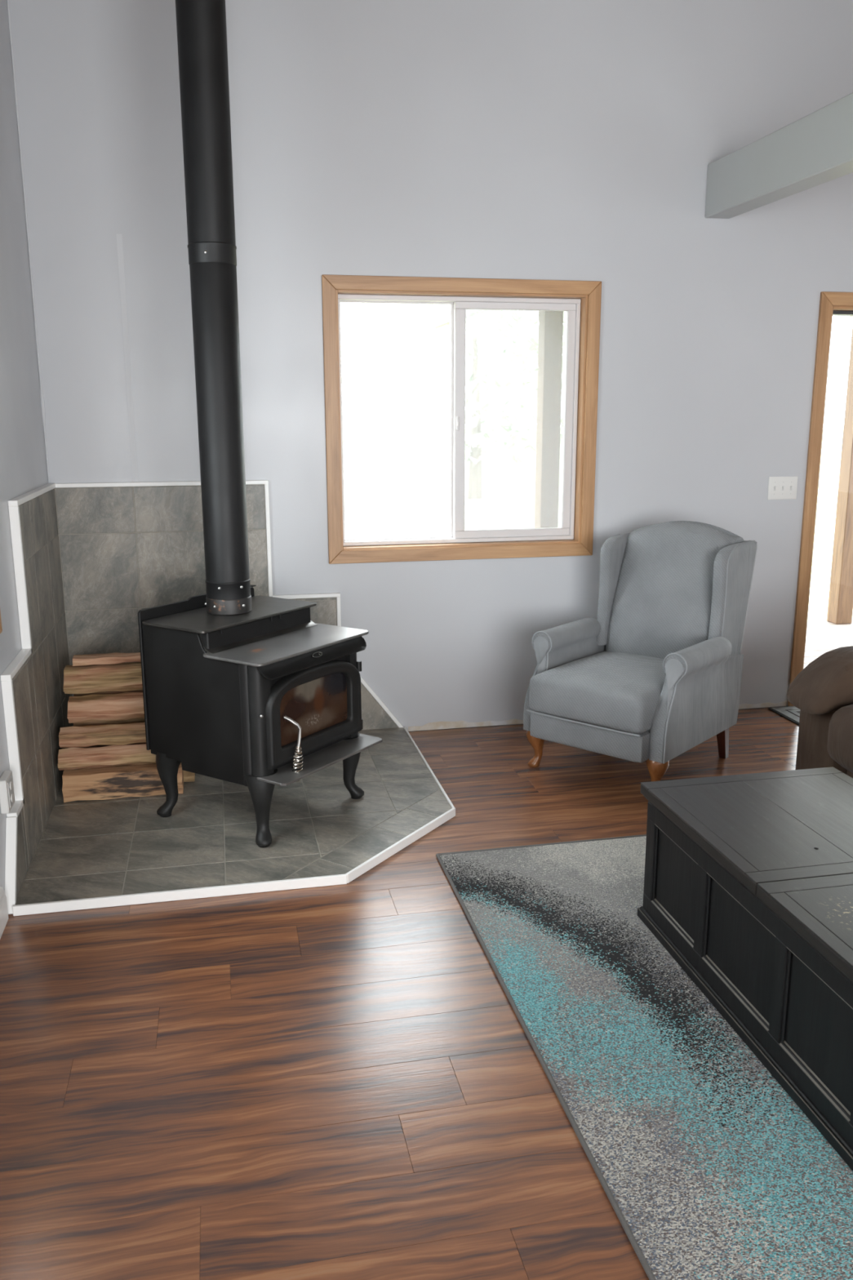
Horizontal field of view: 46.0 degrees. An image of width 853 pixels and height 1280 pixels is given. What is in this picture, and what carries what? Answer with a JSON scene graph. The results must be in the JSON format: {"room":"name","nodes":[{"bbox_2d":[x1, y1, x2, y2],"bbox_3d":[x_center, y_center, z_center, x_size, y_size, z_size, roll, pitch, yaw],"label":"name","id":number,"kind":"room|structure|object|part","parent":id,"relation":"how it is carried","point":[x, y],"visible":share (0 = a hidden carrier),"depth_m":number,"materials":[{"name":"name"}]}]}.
{"room":"living room","nodes":[
{"label":"living room","id":0,"kind":"room"},
{"bbox_2d":[0,0,73,914],"bbox_3d":[-0.922,-0.280,0.512,0.183,3.461,8.000,-3,13,-11],"label":"wall","id":1,"kind":"structure","parent":0,"point":[34,651],"depth_m":3.80,"materials":[{"name":"paint"}]},
{"bbox_2d":[0,611,2,633],"bbox_3d":[-1.329,-0.516,2.498,0.142,1.311,1.351,-3,13,-11],"label":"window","id":2,"kind":"structure","parent":1,"relation":"in","point":[1,628],"depth_m":3.28,"materials":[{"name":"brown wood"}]},
{"bbox_2d":[0,886,8,938],"bbox_3d":[-0.689,1.522,0.132,0.016,0.112,6.378,-3,13,-11],"label":"baseboard","id":3,"kind":"structure","parent":1,"relation":"attached to","point":[3,904],"depth_m":3.13,"materials":[{"name":"white paint"}]},
{"bbox_2d":[0,770,14,813],"bbox_3d":[-1.362,0.494,3.263,0.030,0.112,0.104,-3,13,-11],"label":"wall outlet","id":4,"kind":"object","parent":1,"relation":"attached to","point":[6,787],"visible":1,"depth_m":3.23,"materials":[{"name":"white plastic"}]},
{"bbox_2d":[9,781,13,790],"bbox_3d":[-1.349,0.472,3.261,0.004,0.028,0.034,-3,13,-11],"label":"receptacle","id":5,"kind":"object","parent":4,"relation":"attached to","point":[11,782],"depth_m":3.26,"materials":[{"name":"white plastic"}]},
{"bbox_2d":[11,793,13,802],"bbox_3d":[-1.349,0.513,3.270,0.004,0.028,0.034,-3,13,-11],"label":"receptacle","id":6,"kind":"object","parent":4,"relation":"attached to","point":[12,794],"depth_m":3.27,"materials":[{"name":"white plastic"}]},
{"bbox_2d":[0,706,799,1279],"bbox_3d":[2.239,1.325,1.549,6.628,0.150,8.300,-3,13,-11],"label":"floor","id":7,"kind":"structure","parent":0,"point":[342,1082],"depth_m":2.41,"materials":[{"name":"brown wood"}]},
{"bbox_2d":[12,727,455,915],"bbox_3d":[-0.712,0.657,4.109,1.567,0.034,1.582,-3,13,-11],"label":"hearth","id":8,"kind":"object","parent":7,"relation":"on","point":[89,854],"visible":0.7,"depth_m":3.72,"materials":[{"name":"grey tile"}]},
{"bbox_2d":[62,762,183,802],"bbox_3d":[-1.246,0.576,4.139,0.471,0.116,0.136,-3,13,-11],"label":"log","id":9,"kind":"object","parent":8,"relation":"on","point":[131,780],"visible":0.86,"depth_m":4.09,"materials":[{"name":"brown wood"}]},
{"bbox_2d":[57,742,155,770],"bbox_3d":[-1.256,0.467,4.123,0.476,0.086,0.146,-3,13,-11],"label":"log","id":10,"kind":"object","parent":9,"relation":"on","point":[135,753],"visible":0.74,"depth_m":4.07,"materials":[{"name":"brown wood"}]},
{"bbox_2d":[58,722,146,747],"bbox_3d":[-1.266,0.380,4.123,0.448,0.079,0.145,-3,13,-11],"label":"log","id":11,"kind":"object","parent":10,"relation":"on","point":[126,733],"visible":0.77,"depth_m":4.06,"materials":[{"name":"brown wood"}]},
{"bbox_2d":[66,692,144,723],"bbox_3d":[-1.270,0.272,4.171,0.406,0.101,0.165,-3,13,-11],"label":"log","id":12,"kind":"object","parent":11,"relation":"on","point":[126,705],"visible":0.69,"depth_m":4.11,"materials":[{"name":"brown wood"}]},
{"bbox_2d":[62,662,142,693],"bbox_3d":[-1.295,0.151,4.222,0.424,0.101,0.187,-3,13,-11],"label":"log","id":13,"kind":"object","parent":12,"relation":"on","point":[121,677],"visible":0.7,"depth_m":4.15,"materials":[{"name":"brown wood"}]},
{"bbox_2d":[72,652,141,666],"bbox_3d":[-1.297,0.069,4.263,0.382,0.034,0.131,-3,13,-11],"label":"log","id":14,"kind":"object","parent":13,"relation":"on","point":[108,658],"visible":0.67,"depth_m":4.21,"materials":[{"name":"brown wood"}]},
{"bbox_2d":[81,763,195,782],"bbox_3d":[-1.229,0.544,4.273,0.472,0.120,0.118,-3,13,-11],"label":"log","id":15,"kind":"object","parent":8,"relation":"on","point":[188,776],"visible":0.04,"depth_m":4.27,"materials":[{"name":"brown wood"}]},
{"bbox_2d":[137,584,382,847],"bbox_3d":[-0.640,0.261,3.921,0.747,0.828,0.659,8,15,32],"label":"wood stove","id":16,"kind":"object","parent":8,"relation":"on","point":[265,696],"visible":1,"depth_m":3.71,"materials":[{"name":"black metal"}]},
{"bbox_3d":[-0.979,0.552,3.905,0.126,0.270,0.126,8,15,32],"label":"leg","id":17,"kind":"part","parent":16,"relation":"part of","materials":[{"name":"metal"}]},
{"bbox_2d":[175,0,252,614],"bbox_3d":[-0.775,-1.404,3.619,0.179,2.648,0.174,-3,13,-11],"label":"pipe","id":18,"kind":"object","parent":16,"relation":"on","point":[201,24],"visible":1,"depth_m":3.59,"materials":[{"name":"metal"}]},
{"bbox_3d":[-0.752,-0.105,3.905,0.324,0.010,0.644,8,15,32],"label":"plate","id":19,"kind":"part","parent":16,"relation":"part of","materials":[{"name":"metal"}]},
{"bbox_3d":[-0.600,0.606,3.662,0.126,0.270,0.126,8,15,32],"label":"leg","id":20,"kind":"part","parent":16,"relation":"part of","materials":[{"name":"metal"}]},
{"bbox_3d":[-0.513,0.012,3.771,0.286,0.011,0.648,8,15,32],"label":"shelf plate","id":21,"kind":"part","parent":16,"relation":"part of","materials":[{"name":"metal"}]},
{"bbox_3d":[-0.481,0.334,3.613,0.062,0.129,0.019,-2,13,-7],"label":"door handle","id":22,"kind":"part","parent":16,"relation":"part of","materials":[{"name":"silver metal"}]},
{"bbox_3d":[-0.417,0.253,3.769,0.038,0.326,0.536,8,15,32],"label":"stove door","id":23,"kind":"part","parent":16,"relation":"part of","materials":[{"name":"metal"}]},
{"bbox_3d":[-0.429,0.249,3.776,0.009,0.210,0.410,8,15,32],"label":"glass pane","id":24,"kind":"part","parent":16,"relation":"part of","materials":[{"name":"glass"}]},
{"bbox_3d":[-0.328,0.513,4.066,0.126,0.270,0.126,8,15,32],"label":"leg","id":25,"kind":"part","parent":16,"relation":"part of","materials":[{"name":"metal"}]},
{"bbox_3d":[-1.313,0.484,4.422,0.392,0.171,0.212,-3,13,-11],"label":"log","id":26,"kind":"object","parent":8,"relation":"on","visible":0},
{"bbox_2d":[73,718,146,745],"bbox_3d":[-1.297,0.357,4.311,0.392,0.120,0.217,-3,13,-11],"label":"log","id":27,"kind":"object","parent":26,"relation":"on","point":[135,720],"visible":0.08,"depth_m":4.21,"materials":[{"name":"brown wood"}]},
{"bbox_2d":[73,689,142,696],"bbox_3d":[-1.313,0.228,4.361,0.392,0.102,0.217,-3,13,-11],"label":"log","id":28,"kind":"object","parent":27,"relation":"on","point":[112,692],"visible":0.04,"depth_m":4.26,"materials":[{"name":"brown wood"}]},
{"bbox_2d":[523,520,757,781],"bbox_3d":[0.957,0.033,4.508,0.759,1.062,0.976,11,17,39],"label":"armchair","id":29,"kind":"object","parent":7,"relation":"on","point":[656,675],"visible":1,"depth_m":4.46,"materials":[{"name":"grey fabric"}]},
{"bbox_3d":[0.496,0.479,4.530,0.098,0.184,0.098,11,17,39],"label":"leg","id":30,"kind":"part","parent":29,"relation":"part of","materials":[{"name":"brown wood"}]},
{"bbox_3d":[0.696,0.129,4.729,0.104,0.439,0.755,11,17,39],"label":"arm","id":31,"kind":"part","parent":29,"relation":"part of","materials":[{"name":"grey fabric"}]},
{"bbox_3d":[0.697,0.399,4.279,0.554,0.120,0.118,11,17,39],"label":"footrest panel","id":32,"kind":"part","parent":29,"relation":"part of","materials":[{"name":"grey fabric"}]},
{"bbox_2d":[528,650,666,733],"bbox_3d":[0.859,0.201,4.429,0.558,0.207,0.674,11,17,39],"label":"seat cushion","id":33,"kind":"object","parent":29,"relation":"on","point":[600,691],"depth_m":4.22,"materials":[{"name":"grey fabric"}]},
{"bbox_3d":[0.952,0.565,4.149,0.098,0.184,0.098,11,17,39],"label":"leg","id":34,"kind":"part","parent":29,"relation":"part of","materials":[{"name":"brown wood"}]},
{"bbox_3d":[1.146,-0.226,4.676,0.524,0.632,0.377,11,17,39],"label":"backrest","id":35,"kind":"part","parent":29,"relation":"part of","materials":[{"name":"grey fabric"}]},
{"bbox_3d":[1.190,0.221,4.317,0.104,0.439,0.755,11,17,39],"label":"arm","id":36,"kind":"part","parent":29,"relation":"part of","materials":[{"name":"grey fabric"}]},
{"bbox_3d":[1.360,0.455,4.612,0.048,0.190,0.085,11,17,39],"label":"leg","id":37,"kind":"part","parent":29,"relation":"part of","materials":[{"name":"brown wood"}]},
{"bbox_2d":[435,834,852,1279],"bbox_3d":[0.976,1.024,2.521,1.388,0.012,2.600,-3,13,-11],"label":"area rug","id":38,"kind":"object","parent":7,"relation":"on","point":[709,1169],"visible":0.66,"depth_m":2.40,"materials":[{"name":"grey carpet"}]},
{"bbox_2d":[637,766,852,1170],"bbox_3d":[1.101,0.766,2.627,0.658,0.446,1.193,-3,13,-11],"label":"coffee table","id":39,"kind":"object","parent":38,"relation":"on","point":[748,877],"visible":1,"depth_m":2.57,"materials":[{"name":"black wood"}]},
{"bbox_3d":[0.726,0.830,2.958,0.012,0.010,0.280,-3,13,-11],"label":"rubbed moulding","id":40,"kind":"part","parent":39,"relation":"part of","materials":[{"name":"black wood"}]},
{"bbox_3d":[0.728,0.711,2.931,0.008,0.254,0.288,-3,13,-11],"label":"panel moulding","id":41,"kind":"part","parent":39,"relation":"part of","materials":[{"name":"black wood"}]},
{"bbox_3d":[0.737,0.711,2.933,0.009,0.254,0.288,-3,13,-11],"label":"panel","id":42,"kind":"part","parent":39,"relation":"part of","materials":[{"name":"black wood"}]},
{"bbox_3d":[1.049,0.515,2.823,0.658,0.028,0.689,-3,13,-11],"label":"lid","id":43,"kind":"part","parent":39,"relation":"part of","materials":[{"name":"black wood"}]},
{"bbox_3d":[0.801,0.909,2.607,0.012,0.010,0.344,-3,13,-11],"label":"rubbed moulding","id":44,"kind":"part","parent":39,"relation":"part of","materials":[{"name":"black wood"}]},
{"bbox_3d":[0.802,0.791,2.580,0.008,0.254,0.352,-3,13,-11],"label":"panel moulding","id":45,"kind":"part","parent":39,"relation":"part of","materials":[{"name":"black wood"}]},
{"bbox_3d":[0.811,0.790,2.582,0.009,0.254,0.352,-3,13,-11],"label":"panel","id":46,"kind":"part","parent":39,"relation":"part of","materials":[{"name":"black wood"}]},
{"bbox_3d":[0.807,0.941,2.604,0.022,0.049,1.153,-3,13,-11],"label":"rail","id":47,"kind":"part","parent":39,"relation":"part of","materials":[{"name":"black wood"}]},
{"bbox_3d":[1.100,0.595,2.588,0.642,0.023,1.173,-3,13,-11],"label":"lid moulding","id":48,"kind":"part","parent":39,"relation":"part of","materials":[{"name":"black wood"}]},
{"bbox_3d":[0.806,0.644,2.536,0.022,0.052,1.153,-3,13,-11],"label":"rail","id":49,"kind":"part","parent":39,"relation":"part of","materials":[{"name":"black wood"}]},
{"bbox_3d":[1.170,0.645,2.252,0.658,0.028,0.502,-3,13,-11],"label":"lid","id":50,"kind":"part","parent":39,"relation":"part of","materials":[{"name":"black wood"}]},
{"bbox_3d":[0.874,0.988,2.262,0.012,0.010,0.274,-3,13,-11],"label":"rubbed moulding","id":51,"kind":"part","parent":39,"relation":"part of","materials":[{"name":"black wood"}]},
{"bbox_3d":[0.876,0.869,2.235,0.008,0.254,0.282,-3,13,-11],"label":"panel moulding","id":52,"kind":"part","parent":39,"relation":"part of","materials":[{"name":"black wood"}]},
{"bbox_3d":[0.884,0.869,2.237,0.009,0.254,0.282,-3,13,-11],"label":"panel","id":53,"kind":"part","parent":39,"relation":"part of","materials":[{"name":"black wood"}]},
{"bbox_2d":[768,706,800,724],"bbox_3d":[2.389,0.407,5.216,1.004,0.010,0.594,-3,13,-11],"label":"door mat","id":54,"kind":"object","parent":7,"relation":"on","point":[792,713],"visible":0.27,"depth_m":5.31,"materials":[{"name":"grey fabric"}]},
{"bbox_2d":[786,645,852,777],"bbox_3d":[2.074,0.434,3.066,1.027,0.906,2.041,-3,13,-11],"label":"sofa","id":55,"kind":"object","parent":7,"relation":"on","point":[823,691],"visible":0.72,"depth_m":3.75,"materials":[{"name":"brown fabric"}]},
{"bbox_2d":[786,645,852,714],"bbox_3d":[1.873,0.128,3.869,0.934,0.236,0.295,-3,13,-11],"label":"armrest","id":56,"kind":"object","parent":55,"relation":"on","point":[825,686],"depth_m":3.75,"materials":[{"name":"brown fabric"}]},
{"bbox_3d":[1.920,0.434,3.948,0.892,0.516,0.274,-3,13,-11],"label":"arm","id":57,"kind":"part","parent":55,"relation":"part of"},
{"bbox_2d":[826,704,852,773],"bbox_3d":[1.860,0.397,3.399,0.744,0.270,0.724,-3,13,-11],"label":"seat cushion","id":58,"kind":"object","parent":55,"relation":"on","point":[840,736],"depth_m":3.56,"materials":[{"name":"brown fabric"}]},
{"bbox_3d":[2.077,0.713,3.135,0.770,0.290,1.460,-3,13,-11],"label":"seat","id":59,"kind":"part","parent":55,"relation":"part of","materials":[{"name":"brown fabric"}]},
{"bbox_2d":[6,0,852,731],"bbox_3d":[1.409,-1.314,5.028,6.628,3.464,0.174,-3,13,-11],"label":"wall","id":60,"kind":"structure","parent":0,"point":[535,140],"depth_m":4.58,"materials":[{"name":"paint"}]},
{"bbox_2d":[321,274,601,564],"bbox_3d":[0.166,-1.044,4.826,1.321,1.301,0.162,-3,13,-11],"label":"window","id":61,"kind":"structure","parent":60,"relation":"in","point":[580,300],"depth_m":4.81,"materials":[{"name":"brown wood"}]},
{"bbox_3d":[-0.130,-1.041,4.826,0.571,1.120,0.030,-3,13,-11],"label":"fixed sash","id":62,"kind":"part","parent":61,"relation":"part of","materials":[{"name":"clear glass"}]},
{"bbox_3d":[0.426,-1.061,4.903,0.599,1.118,0.032,-3,13,-11],"label":"sliding sash","id":63,"kind":"part","parent":61,"relation":"part of","materials":[{"name":"white plastic"}]},
{"bbox_2d":[426,309,852,329],"bbox_3d":[2.047,-2.432,6.269,3.680,0.820,2.380,-3,13,-11],"label":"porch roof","id":64,"kind":"structure","parent":60,"relation":"attached to","point":[442,322],"depth_m":6.66,"materials":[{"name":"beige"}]},
{"bbox_2d":[705,93,852,218],"bbox_3d":[2.199,-1.262,0.953,0.128,0.235,7.998,-3,13,-11],"label":"ceiling beam","id":65,"kind":"structure","parent":60,"relation":"attached to","point":[816,148],"depth_m":4.12,"materials":[{"name":"paint"}]},
{"bbox_2d":[767,475,798,499],"bbox_3d":[1.835,-0.781,5.165,0.163,0.117,0.017,-3,13,-11],"label":"light switch","id":66,"kind":"object","parent":60,"relation":"attached to","point":[779,487],"visible":1,"depth_m":5.17,"materials":[{"name":"white plastic"}]},
{"bbox_2d":[787,291,852,706],"bbox_3d":[2.866,-0.745,5.470,1.878,2.139,0.165,-3,13,-11],"label":"door","id":67,"kind":"structure","parent":60,"relation":"in","point":[832,304],"depth_m":5.16,"materials":[{"name":"brown wood"}]},
{"label":"outside","id":68,"kind":"structure","parent":0,"visible":0},
{"bbox_2d":[342,426,852,621],"bbox_3d":[-7.929,-11.189,58.418,130.000,0.300,109.840,-3,13,-11],"label":"lawn","id":69,"kind":"structure","parent":68,"point":[371,510],"depth_m":22.94,"materials":[{"name":"white"}]},
{"bbox_2d":[341,343,401,454],"bbox_3d":[-3.262,-7.927,33.920,5.032,4.194,4.882,-3,13,-11],"label":"tree","id":70,"kind":"object","parent":69,"relation":"on","point":[352,437],"visible":0.39,"depth_m":33.11,"materials":[{"name":"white plant"}]},
{"bbox_2d":[394,304,538,498],"bbox_3d":[1.031,-5.442,21.698,3.483,4.750,3.438,-3,13,-11],"label":"tree","id":71,"kind":"object","parent":69,"relation":"on","point":[479,429],"visible":0.65,"depth_m":21.55,"materials":[{"name":"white plant"}]},
{"bbox_2d":[465,310,566,450],"bbox_3d":[3.115,-6.969,26.067,4.532,5.777,4.605,-3,13,-11],"label":"tree","id":72,"kind":"object","parent":69,"relation":"on","point":[530,347],"visible":0.11,"depth_m":25.82,"materials":[{"name":"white plant"}]},
{"bbox_2d":[803,619,852,668],"bbox_3d":[2.387,0.247,6.706,8.300,0.300,1.917,-3,13,-11],"label":"porch deck","id":73,"kind":"object","parent":69,"relation":"on","point":[822,637],"visible":0.02,"depth_m":7.17,"materials":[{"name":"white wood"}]},
{"bbox_2d":[534,311,563,528],"bbox_3d":[0.840,-1.143,6.975,0.132,2.300,0.132,-3,13,-11],"label":"porch post","id":74,"kind":"object","parent":73,"relation":"on","point":[550,322],"visible":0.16,"depth_m":6.84,"materials":[{"name":"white wood"}]},
{"bbox_2d":[826,324,852,624],"bbox_3d":[3.160,-1.256,7.442,0.132,2.300,0.132,-3,13,-11],"label":"porch post","id":75,"kind":"object","parent":73,"relation":"on","point":[840,607],"visible":1,"depth_m":7.51,"materials":[{"name":"brown wood"}]}
]}

